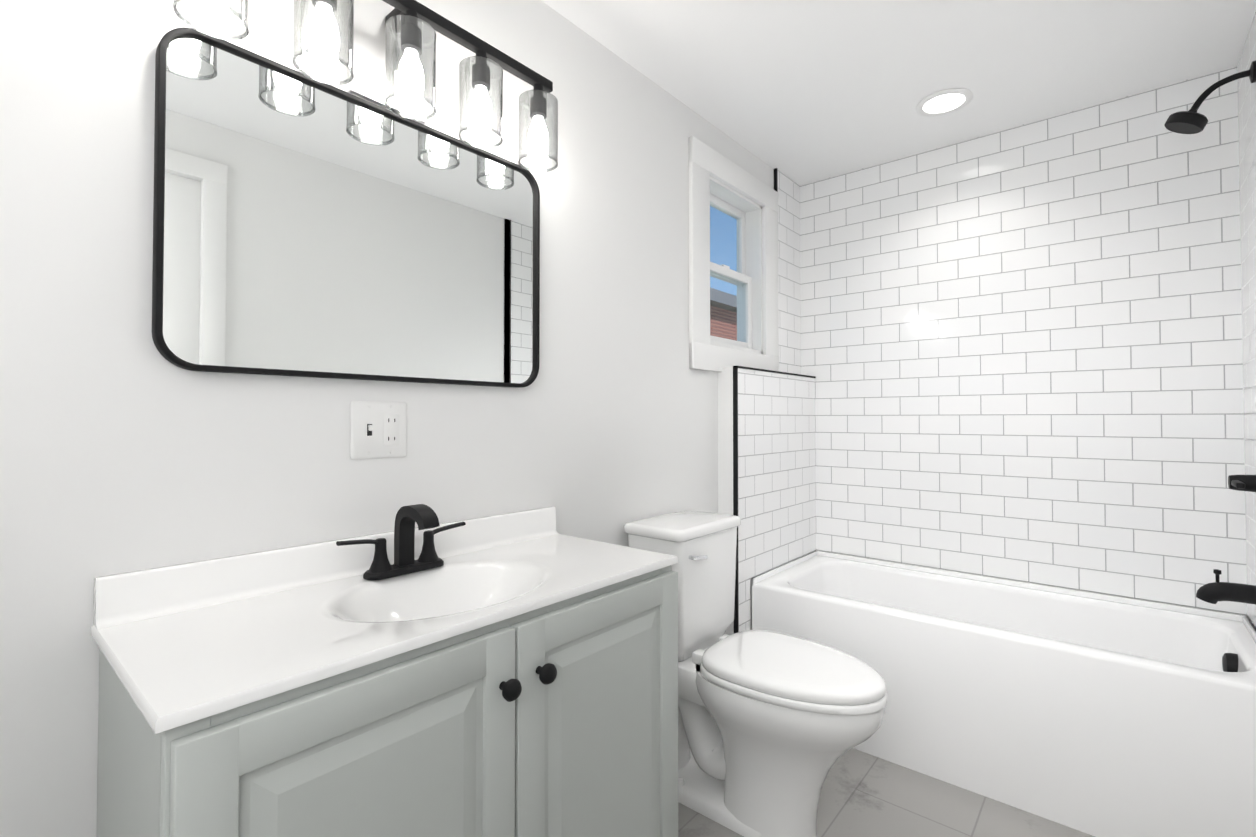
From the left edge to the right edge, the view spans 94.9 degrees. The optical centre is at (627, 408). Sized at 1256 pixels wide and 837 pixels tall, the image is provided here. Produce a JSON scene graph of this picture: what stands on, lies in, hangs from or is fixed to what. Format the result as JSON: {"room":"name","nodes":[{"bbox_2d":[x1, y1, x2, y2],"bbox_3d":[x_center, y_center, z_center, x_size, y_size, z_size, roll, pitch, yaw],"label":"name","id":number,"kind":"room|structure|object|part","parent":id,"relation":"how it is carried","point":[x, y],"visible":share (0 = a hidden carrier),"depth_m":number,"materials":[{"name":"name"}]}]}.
{"room":"bathroom","nodes":[
{"label":"bathroom","id":0,"kind":"room"},
{"bbox_2d":[0,0,773,836],"bbox_3d":[-0.274,0.026,1.577,0.120,2.250,3.267,-1,-1,40],"label":"wall","id":1,"kind":"structure","parent":0,"point":[126,446],"depth_m":1.00,"materials":[{"name":"white paint"}]},
{"bbox_2d":[93,506,559,632],"bbox_3d":[-0.490,0.294,1.196,0.034,0.074,0.910,-1,-1,40],"label":"backsplash","id":2,"kind":"structure","parent":1,"relation":"attached to","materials":[{"name":"white stone"}]},
{"bbox_2d":[152,27,539,387],"bbox_3d":[-0.493,-0.339,1.212,0.023,0.563,0.787,-1,-1,40],"label":"mirror","id":3,"kind":"object","parent":1,"relation":"attached to","point":[304,226],"visible":0.98,"depth_m":1.10,"materials":[{"name":"black mirror"}]},
{"bbox_2d":[172,0,557,171],"bbox_3d":[-0.456,-0.725,1.168,0.148,0.251,0.768,-1,-1,40],"label":"sconce","id":4,"kind":"object","parent":1,"relation":"attached to","point":[386,61],"visible":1,"depth_m":1.17,"materials":[{"name":"glass"},{"name":"matte black metal"}]},
{"bbox_3d":[-0.649,-0.685,0.901,0.095,0.157,0.095,-1,-1,40],"label":"lamp shade","id":5,"kind":"part","parent":4,"relation":"part of","materials":[{"name":"clear glass"}]},
{"bbox_3d":[-0.649,-0.671,0.900,0.049,0.097,0.049,-1,-1,40],"label":"bulb","id":6,"kind":"part","parent":4,"relation":"part of","materials":[{"name":"white glass"}]},
{"bbox_3d":[-0.541,-0.682,1.027,0.095,0.157,0.095,-1,-1,40],"label":"lamp shade","id":7,"kind":"part","parent":4,"relation":"part of","materials":[{"name":"clear glass"}]},
{"bbox_3d":[-0.434,-0.680,1.153,0.095,0.157,0.095,-1,-1,40],"label":"lamp shade","id":8,"kind":"part","parent":4,"relation":"part of","materials":[{"name":"clear glass"}]},
{"bbox_3d":[-0.326,-0.678,1.280,0.095,0.157,0.095,-1,-1,40],"label":"lamp shade","id":9,"kind":"part","parent":4,"relation":"part of","materials":[{"name":"clear glass"}]},
{"bbox_3d":[-0.219,-0.676,1.406,0.095,0.157,0.095,-1,-1,40],"label":"lamp shade","id":10,"kind":"part","parent":4,"relation":"part of","materials":[{"name":"clear glass"}]},
{"bbox_2d":[350,401,406,458],"bbox_3d":[-0.511,0.043,1.193,0.015,0.117,0.119,-1,-1,40],"label":"outlet","id":11,"kind":"object","parent":1,"relation":"attached to","point":[378,429],"visible":1,"depth_m":1.19,"materials":[{"name":"white plastic"}]},
{"bbox_2d":[367,423,373,435],"bbox_3d":[-0.524,0.043,1.174,0.010,0.024,0.010,-1,-1,40],"label":"switch","id":12,"kind":"object","parent":11,"relation":"attached to","point":[370,426],"depth_m":1.17,"materials":[{"name":"white plastic"}]},
{"bbox_2d":[689,136,778,371],"bbox_3d":[0.402,-0.557,2.366,0.138,0.837,0.684,-1,-1,40],"label":"window","id":13,"kind":"structure","parent":1,"relation":"in","point":[704,354],"depth_m":2.38,"materials":[{"name":"white paint"}]},
{"bbox_3d":[0.262,-0.561,2.112,0.018,0.837,0.118,-1,-1,40],"label":"casing","id":14,"kind":"part","parent":13,"relation":"part of","materials":[{"name":"white paint"}]},
{"bbox_3d":[0.373,-0.706,2.391,0.004,0.258,0.354,-1,-1,40],"label":"sash glass","id":15,"kind":"part","parent":13,"relation":"part of","materials":[{"name":"clear glass"}]},
{"bbox_3d":[0.396,-0.415,2.367,0.004,0.258,0.354,-1,-1,40],"label":"sash glass","id":16,"kind":"part","parent":13,"relation":"part of","materials":[{"name":"clear glass"}]},
{"bbox_3d":[0.373,-0.560,2.389,0.028,0.034,0.354,-1,-1,40],"label":"upper window sash rail","id":17,"kind":"part","parent":13,"relation":"part of","materials":[{"name":"white wood"}]},
{"bbox_3d":[0.373,-0.852,2.394,0.028,0.034,0.354,-1,-1,40],"label":"upper window sash rail","id":18,"kind":"part","parent":13,"relation":"part of","materials":[{"name":"white wood"}]},
{"bbox_3d":[0.396,-0.269,2.365,0.028,0.034,0.354,-1,-1,40],"label":"lower window sash rail","id":19,"kind":"part","parent":13,"relation":"part of","materials":[{"name":"white wood"}]},
{"bbox_3d":[0.396,-0.560,2.369,0.028,0.034,0.354,-1,-1,40],"label":"lower window sash rail","id":20,"kind":"part","parent":13,"relation":"part of","materials":[{"name":"white wood"}]},
{"bbox_3d":[0.446,-0.929,2.334,0.020,0.094,0.684,-1,-1,40],"label":"top window casing","id":21,"kind":"part","parent":13,"relation":"part of","materials":[{"name":"white wood"}]},
{"bbox_3d":[0.446,-0.187,2.321,0.020,0.096,0.684,-1,-1,40],"label":"casing","id":22,"kind":"part","parent":13,"relation":"part of","materials":[{"name":"white paint"}]},
{"bbox_3d":[0.393,-0.877,2.377,0.118,0.016,0.454,-1,-1,40],"label":"top window jamb","id":23,"kind":"part","parent":13,"relation":"part of","materials":[{"name":"white wood"}]},
{"bbox_3d":[0.498,-0.703,2.539,0.028,0.326,0.034,-1,-1,40],"label":"upper window sash stile","id":24,"kind":"part","parent":13,"relation":"part of","materials":[{"name":"white wood"}]},
{"bbox_3d":[0.521,-0.412,2.515,0.028,0.326,0.034,-1,-1,40],"label":"lower window sash stile","id":25,"kind":"part","parent":13,"relation":"part of","materials":[{"name":"white wood"}]},
{"bbox_3d":[0.628,-0.553,2.543,0.018,0.837,0.120,-1,-1,40],"label":"casing","id":26,"kind":"part","parent":13,"relation":"part of","materials":[{"name":"white paint"}]},
{"bbox_2d":[774,168,777,191],"bbox_3d":[0.665,-1.026,2.596,0.015,0.110,0.008,-1,-1,40],"label":"trim","id":27,"kind":"structure","parent":1,"relation":"attached to","point":[775,179],"depth_m":2.59,"materials":[{"name":"black metal"}]},
{"bbox_2d":[778,170,800,373],"bbox_3d":[0.746,-0.614,2.686,0.012,0.932,0.249,-1,-1,40],"label":"wall tile","id":28,"kind":"structure","parent":1,"relation":"attached to","point":[789,323],"depth_m":2.68,"materials":[{"name":"white tile"}]},
{"bbox_2d":[718,367,814,634],"bbox_3d":[0.614,0.508,2.468,0.070,1.318,0.747,-1,-1,40],"label":"wall","id":29,"kind":"structure","parent":0,"point":[725,440],"depth_m":2.19,"materials":[{"name":"ceramic tile"},{"name":"paint"},{"name":"black metal"}]},
{"bbox_2d":[733,366,738,632],"bbox_3d":[0.404,0.500,2.156,0.017,1.323,0.007,-1,-1,40],"label":"trim","id":30,"kind":"structure","parent":29,"relation":"attached to","point":[735,466],"depth_m":2.16,"materials":[{"name":"black metal"}]},
{"bbox_2d":[738,368,750,631],"bbox_3d":[0.436,0.503,2.195,0.012,1.318,0.100,-1,-1,40],"label":"wall tile","id":31,"kind":"structure","parent":29,"relation":"attached to","point":[744,495],"depth_m":2.20,"materials":[{"name":"white tile"}]},
{"bbox_2d":[734,366,815,377],"bbox_3d":[0.641,-0.153,2.446,0.017,0.008,0.739,-1,-1,40],"label":"trim","id":32,"kind":"structure","parent":29,"relation":"attached to","point":[757,369],"depth_m":2.40,"materials":[{"name":"black metal"}]},
{"bbox_2d":[750,370,815,577],"bbox_3d":[0.674,0.255,2.479,0.012,0.811,0.635,-1,-1,40],"label":"wall tile","id":33,"kind":"structure","parent":29,"relation":"attached to","point":[782,477],"depth_m":2.44,"materials":[{"name":"white tile"}]},
{"bbox_2d":[678,748,1094,836],"bbox_3d":[0.337,1.182,1.038,1.725,0.080,3.507,-1,-1,40],"label":"floor","id":34,"kind":"structure","parent":0,"point":[863,794],"depth_m":1.65,"materials":[{"name":"tile"}]},
{"bbox_2d":[91,506,677,836],"bbox_3d":[-0.327,0.699,1.050,0.462,0.888,0.916,-1,-1,40],"label":"bathroom vanity","id":35,"kind":"object","parent":34,"relation":"on","point":[514,674],"visible":0.98,"depth_m":0.88,"materials":[{"name":"grey paint"}]},
{"bbox_3d":[-0.477,0.690,0.616,0.018,0.710,0.040,-1,-1,40],"label":"frame","id":36,"kind":"part","parent":35,"relation":"part of","materials":[{"name":"grey paint"}]},
{"bbox_3d":[-0.332,0.688,0.761,0.013,0.670,0.434,-1,-1,40],"label":"door","id":37,"kind":"part","parent":35,"relation":"part of","materials":[{"name":"grey paint"}]},
{"bbox_3d":[-0.330,0.379,0.764,0.020,0.058,0.330,-1,-1,40],"label":"door rail","id":38,"kind":"part","parent":35,"relation":"part of","materials":[{"name":"grey paint"}]},
{"bbox_3d":[-0.325,0.688,0.755,0.006,0.536,0.300,-1,-1,40],"label":"door panel","id":39,"kind":"part","parent":35,"relation":"part of","materials":[{"name":"grey paint"}]},
{"bbox_2d":[336,504,465,579],"bbox_3d":[-0.419,0.257,1.134,0.124,0.135,0.267,-1,-1,40],"label":"faucet","id":40,"kind":"object","parent":35,"relation":"on","point":[423,516],"visible":1,"depth_m":1.14,"materials":[{"name":"black metal"}]},
{"bbox_3d":[-0.505,0.254,1.087,0.019,0.021,0.084,-1,-1,40],"label":"lever","id":41,"kind":"part","parent":40,"relation":"part of","materials":[{"name":"black metal"}]},
{"bbox_3d":[-0.480,0.283,1.118,0.046,0.063,0.046,-1,-1,40],"label":"stem","id":42,"kind":"part","parent":40,"relation":"part of","materials":[{"name":"black metal"}]},
{"bbox_3d":[-0.415,0.252,1.131,0.112,0.125,0.033,-1,-1,40],"label":"spout","id":43,"kind":"part","parent":40,"relation":"part of","materials":[{"name":"black metal"}]},
{"bbox_3d":[-0.414,0.284,1.196,0.046,0.063,0.046,-1,-1,40],"label":"stem","id":44,"kind":"part","parent":40,"relation":"part of","materials":[{"name":"black metal"}]},
{"bbox_3d":[-0.386,0.256,1.226,0.019,0.021,0.084,-1,-1,40],"label":"lever","id":45,"kind":"part","parent":40,"relation":"part of","materials":[{"name":"black metal"}]},
{"bbox_3d":[-0.200,0.363,0.948,0.018,0.045,0.816,-1,-1,40],"label":"frame","id":46,"kind":"part","parent":35,"relation":"part of","materials":[{"name":"grey paint"}]},
{"bbox_3d":[-0.184,0.434,0.893,0.034,0.033,0.033,-1,-1,40],"label":"knob","id":47,"kind":"part","parent":35,"relation":"part of","materials":[{"name":"black metal"}]},
{"bbox_3d":[-0.136,0.435,0.949,0.034,0.033,0.033,-1,-1,40],"label":"knob","id":48,"kind":"part","parent":35,"relation":"part of","materials":[{"name":"black metal"}]},
{"bbox_3d":[-0.043,0.693,1.101,0.013,0.670,0.438,-1,-1,40],"label":"door","id":49,"kind":"part","parent":35,"relation":"part of","materials":[{"name":"grey paint"}]},
{"bbox_3d":[-0.040,0.385,1.104,0.020,0.058,0.334,-1,-1,40],"label":"door rail","id":50,"kind":"part","parent":35,"relation":"part of","materials":[{"name":"grey paint"}]},
{"bbox_3d":[-0.035,0.693,1.095,0.006,0.536,0.304,-1,-1,40],"label":"door panel","id":51,"kind":"part","parent":35,"relation":"part of","materials":[{"name":"grey paint"}]},
{"bbox_2d":[624,510,887,836],"bbox_3d":[0.365,0.749,1.654,0.713,0.808,0.362,-1,-1,40],"label":"toilet","id":52,"kind":"object","parent":34,"relation":"on","point":[773,727],"visible":0.85,"depth_m":1.56,"materials":[{"name":"white ceramic"}]},
{"bbox_3d":[0.178,0.364,1.819,0.222,0.033,0.356,-1,-1,40],"label":"lid","id":53,"kind":"part","parent":52,"relation":"part of","materials":[{"name":"white ceramic"}]},
{"bbox_3d":[0.178,0.562,1.816,0.204,0.363,0.336,-1,-1,40],"label":"tank","id":54,"kind":"part","parent":52,"relation":"part of","materials":[{"name":"white ceramic"}]},
{"bbox_3d":[0.204,0.432,1.674,0.023,0.020,0.066,-1,-1,40],"label":"lever","id":55,"kind":"part","parent":52,"relation":"part of","materials":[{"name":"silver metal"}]},
{"bbox_3d":[0.438,0.946,1.588,0.508,0.412,0.362,-1,-1,40],"label":"bowl","id":56,"kind":"part","parent":52,"relation":"part of","materials":[{"name":"white ceramic"}]},
{"bbox_3d":[0.453,0.729,1.579,0.481,0.021,0.360,-1,-1,40],"label":"seat","id":57,"kind":"part","parent":52,"relation":"part of","materials":[{"name":"white plastic"}]},
{"bbox_2d":[752,551,1255,836],"bbox_3d":[1.207,0.906,2.012,1.385,0.506,0.632,-1,-1,40],"label":"bathtub","id":58,"kind":"object","parent":34,"relation":"on","point":[1097,714],"visible":0.94,"depth_m":1.71,"materials":[{"name":"white ceramic"}]},
{"bbox_2d":[541,0,1255,184],"bbox_3d":[0.337,-1.147,1.078,1.725,0.080,3.507,-1,-1,40],"label":"ceiling","id":59,"kind":"structure","parent":0,"point":[800,92],"depth_m":1.81,"materials":[{"name":"white paint"}]},
{"bbox_2d":[916,88,972,116],"bbox_3d":[1.123,-1.087,2.050,0.180,0.006,0.180,-1,-1,40],"label":"recessed light","id":60,"kind":"object","parent":59,"relation":"in","point":[944,102],"visible":1,"depth_m":2.04,"materials":[{"name":"white paint"}]},
{"bbox_2d":[815,550,1251,624],"bbox_3d":[1.434,0.040,2.348,1.725,2.250,0.120,-1,-1,40],"label":"wall","id":61,"kind":"structure","parent":0,"point":[1055,586],"depth_m":2.12,"materials":[{"name":"white tile"}]},
{"bbox_2d":[800,66,1246,614],"bbox_3d":[1.391,-0.215,2.302,1.485,1.743,0.012,-1,-1,40],"label":"wall tile","id":62,"kind":"structure","parent":61,"relation":"attached to","point":[1021,353],"depth_m":2.15,"materials":[{"name":"white tile"}]},
{"bbox_3d":[1.343,0.017,1.003,0.120,2.250,2.047,-1,-1,40],"label":"wall","id":63,"kind":"structure","parent":0,"visible":0},
{"bbox_2d":[1237,12,1255,627],"bbox_3d":[1.743,-0.227,1.578,0.012,1.743,0.635,-1,-1,40],"label":"wall tile","id":64,"kind":"structure","parent":63,"relation":"attached to","point":[1247,127],"depth_m":1.73,"materials":[{"name":"white tile"}]},
{"bbox_2d":[1164,61,1255,133],"bbox_3d":[1.666,-0.881,1.655,0.187,0.158,0.092,-1,-1,40],"label":"shower head","id":65,"kind":"object","parent":64,"relation":"attached to","point":[1191,121],"visible":1,"depth_m":1.65},
{"bbox_3d":[1.686,-0.902,1.639,0.129,0.080,0.016,-1,-1,40],"label":"arm","id":66,"kind":"part","parent":65,"relation":"part of"},
{"bbox_2d":[1196,569,1255,604],"bbox_3d":[1.685,0.503,1.615,0.134,0.098,0.052,-1,-1,40],"label":"tub spout","id":67,"kind":"object","parent":64,"relation":"attached to","point":[1215,592],"visible":1,"depth_m":1.61,"materials":[{"name":"black metal"}]},
{"bbox_3d":[1.685,0.519,1.615,0.134,0.066,0.052,-1,-1,40],"label":"tub spout","id":68,"kind":"part","parent":67,"relation":"part of","materials":[{"name":"black metal"}]},
{"bbox_2d":[1228,475,1255,491],"bbox_3d":[1.695,0.206,1.578,0.068,0.108,0.159,-1,-1,40],"label":"shower valve","id":69,"kind":"object","parent":64,"relation":"attached to","point":[1242,482],"visible":1,"depth_m":1.58,"materials":[{"name":"black metal"}]},
{"bbox_3d":[1.665,0.205,1.576,0.018,0.016,0.117,-1,-1,40],"label":"lever","id":70,"kind":"part","parent":69,"relation":"part of","materials":[{"name":"black metal"}]},
{"label":"outside","id":71,"kind":"structure","parent":0,"visible":0},
{"bbox_2d":[710,288,736,340],"bbox_3d":[0.852,-1.816,20.983,9.300,6.600,15.800,-1,-1,40],"label":"house","id":72,"kind":"structure","parent":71,"point":[721,304],"depth_m":16.77,"materials":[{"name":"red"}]}
]}

